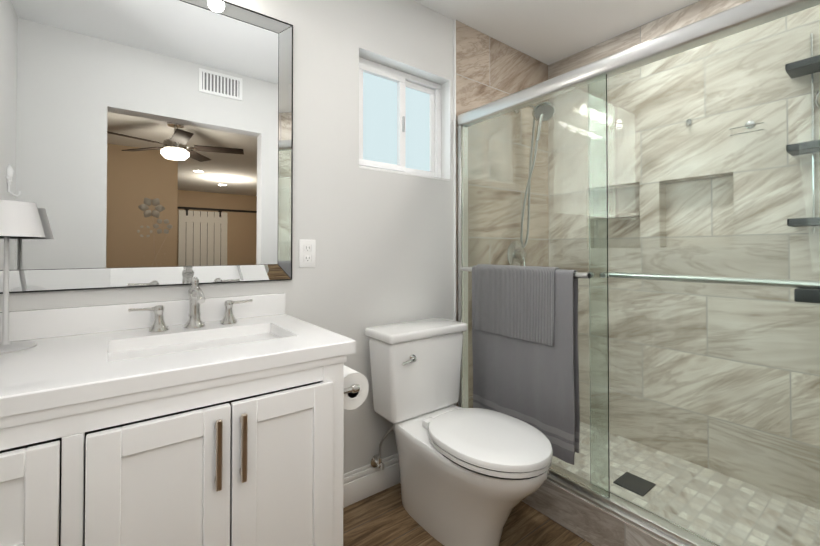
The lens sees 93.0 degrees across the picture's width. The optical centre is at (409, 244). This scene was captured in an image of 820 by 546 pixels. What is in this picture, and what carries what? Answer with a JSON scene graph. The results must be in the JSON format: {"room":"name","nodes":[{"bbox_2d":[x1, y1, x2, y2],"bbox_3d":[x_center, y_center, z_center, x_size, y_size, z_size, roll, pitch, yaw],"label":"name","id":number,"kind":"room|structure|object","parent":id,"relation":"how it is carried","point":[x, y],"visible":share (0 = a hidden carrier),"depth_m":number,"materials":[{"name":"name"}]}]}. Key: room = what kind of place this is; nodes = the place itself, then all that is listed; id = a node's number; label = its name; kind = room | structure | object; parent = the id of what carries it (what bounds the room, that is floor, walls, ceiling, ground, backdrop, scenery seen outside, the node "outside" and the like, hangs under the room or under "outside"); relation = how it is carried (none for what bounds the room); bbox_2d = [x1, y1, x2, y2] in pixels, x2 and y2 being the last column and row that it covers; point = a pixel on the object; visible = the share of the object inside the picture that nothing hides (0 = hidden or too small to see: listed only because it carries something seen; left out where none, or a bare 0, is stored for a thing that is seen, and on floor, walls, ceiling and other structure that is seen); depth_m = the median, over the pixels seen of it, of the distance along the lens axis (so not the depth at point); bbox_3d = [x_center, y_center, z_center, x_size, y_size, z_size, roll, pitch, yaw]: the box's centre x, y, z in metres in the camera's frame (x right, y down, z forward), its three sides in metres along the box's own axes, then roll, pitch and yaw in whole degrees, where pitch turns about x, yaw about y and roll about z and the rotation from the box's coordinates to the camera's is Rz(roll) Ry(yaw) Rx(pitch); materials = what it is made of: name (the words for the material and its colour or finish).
{"room":"bathroom","nodes":[
{"label":"bathroom","id":0,"kind":"room"},
{"bbox_2d":[0,0,453,473],"bbox_3d":[-0.180,-0.046,1.906,3.120,2.400,0.140,1,-1,-37],"label":"wall","id":1,"kind":"structure","parent":0,"point":[384,248],"depth_m":1.76,"materials":[{"name":"white paint"}]},
{"bbox_2d":[0,0,292,293],"bbox_3d":[-0.866,-0.380,1.275,0.986,1.034,0.040,1,-1,-37],"label":"mirror","id":2,"kind":"object","parent":1,"relation":"attached to","point":[146,143],"visible":0.98,"depth_m":1.26,"materials":[{"name":"grey mirror"}]},
{"bbox_2d":[299,239,315,267],"bbox_3d":[-0.428,0.035,1.623,0.072,0.116,0.008,1,-1,-37],"label":"electrical outlet plate","id":3,"kind":"object","parent":1,"relation":"attached to","point":[307,253],"visible":1,"depth_m":1.62,"materials":[{"name":"white plastic"}]},
{"bbox_2d":[343,453,399,507],"bbox_3d":[-0.145,1.082,1.821,0.946,0.142,0.015,1,-1,-37],"label":"baseboard","id":4,"kind":"structure","parent":1,"relation":"attached to","point":[363,482],"depth_m":1.77,"materials":[{"name":"white wood"}]},
{"bbox_2d":[359,57,449,180],"bbox_3d":[-0.040,-0.627,2.000,0.570,0.555,0.108,1,-1,-37],"label":"window","id":5,"kind":"structure","parent":1,"relation":"in","point":[399,122],"depth_m":2.02,"materials":[{"name":"white plastic"}]},
{"bbox_2d":[453,19,547,405],"bbox_3d":[0.597,-0.040,2.398,0.886,2.400,0.014,1,-1,-37],"label":"wall tile","id":6,"kind":"structure","parent":1,"relation":"attached to","point":[487,69],"depth_m":2.26,"materials":[{"name":"tile"}]},
{"bbox_2d":[522,479,671,545],"bbox_3d":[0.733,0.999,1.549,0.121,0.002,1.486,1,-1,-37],"label":"sill","id":7,"kind":"structure","parent":1,"relation":"attached to","point":[641,530],"depth_m":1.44,"materials":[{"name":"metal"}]},
{"bbox_2d":[457,0,819,545],"bbox_3d":[0.726,0.138,1.554,0.180,1.720,1.484,1,-1,-37],"label":"shower enclosure","id":8,"kind":"object","parent":7,"relation":"on","point":[639,270],"visible":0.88,"depth_m":1.36,"materials":[{"name":"clear glass"}]},
{"bbox_2d":[548,0,749,79],"bbox_3d":[1.472,-0.043,2.143,0.200,2.400,1.760,1,-1,-37],"label":"wall tiles","id":9,"kind":"structure","parent":1,"relation":"attached to","point":[687,15],"depth_m":2.19,"materials":[{"name":"tile"}]},
{"bbox_2d":[343,483,593,545],"bbox_3d":[1.947,1.150,-1.642,5.800,0.080,8.340,1,-1,-37],"label":"floor","id":10,"kind":"structure","parent":0,"point":[383,518],"depth_m":1.58,"materials":[{"name":"brown wood"}]},
{"bbox_2d":[0,277,368,545],"bbox_3d":[-0.657,0.623,1.060,1.022,1.040,0.612,1,-1,-37],"label":"bathroom vanity","id":11,"kind":"object","parent":10,"relation":"on","point":[197,418],"visible":1,"depth_m":0.89,"materials":[{"name":"white"}]},
{"bbox_2d":[0,200,45,353],"bbox_3d":[-1.041,0.078,1.003,0.148,0.378,0.148,1,-1,-37],"label":"table lamp","id":12,"kind":"object","parent":11,"relation":"on","point":[20,219],"visible":1,"depth_m":1.00,"materials":[{"name":"silver metal"}]},
{"bbox_2d":[365,318,552,545],"bbox_3d":[0.199,0.759,1.578,0.450,0.782,0.790,1,-1,-37],"label":"toilet","id":13,"kind":"object","parent":10,"relation":"on","point":[472,476],"visible":1,"depth_m":1.51,"materials":[{"name":"white ceramic"}]},
{"bbox_2d":[413,0,700,64],"bbox_3d":[0.309,-1.304,1.276,3.120,0.100,1.760,1,-1,-37],"label":"ceiling","id":14,"kind":"structure","parent":0,"point":[548,32],"depth_m":2.14,"materials":[{"name":"white paint"}]}
]}

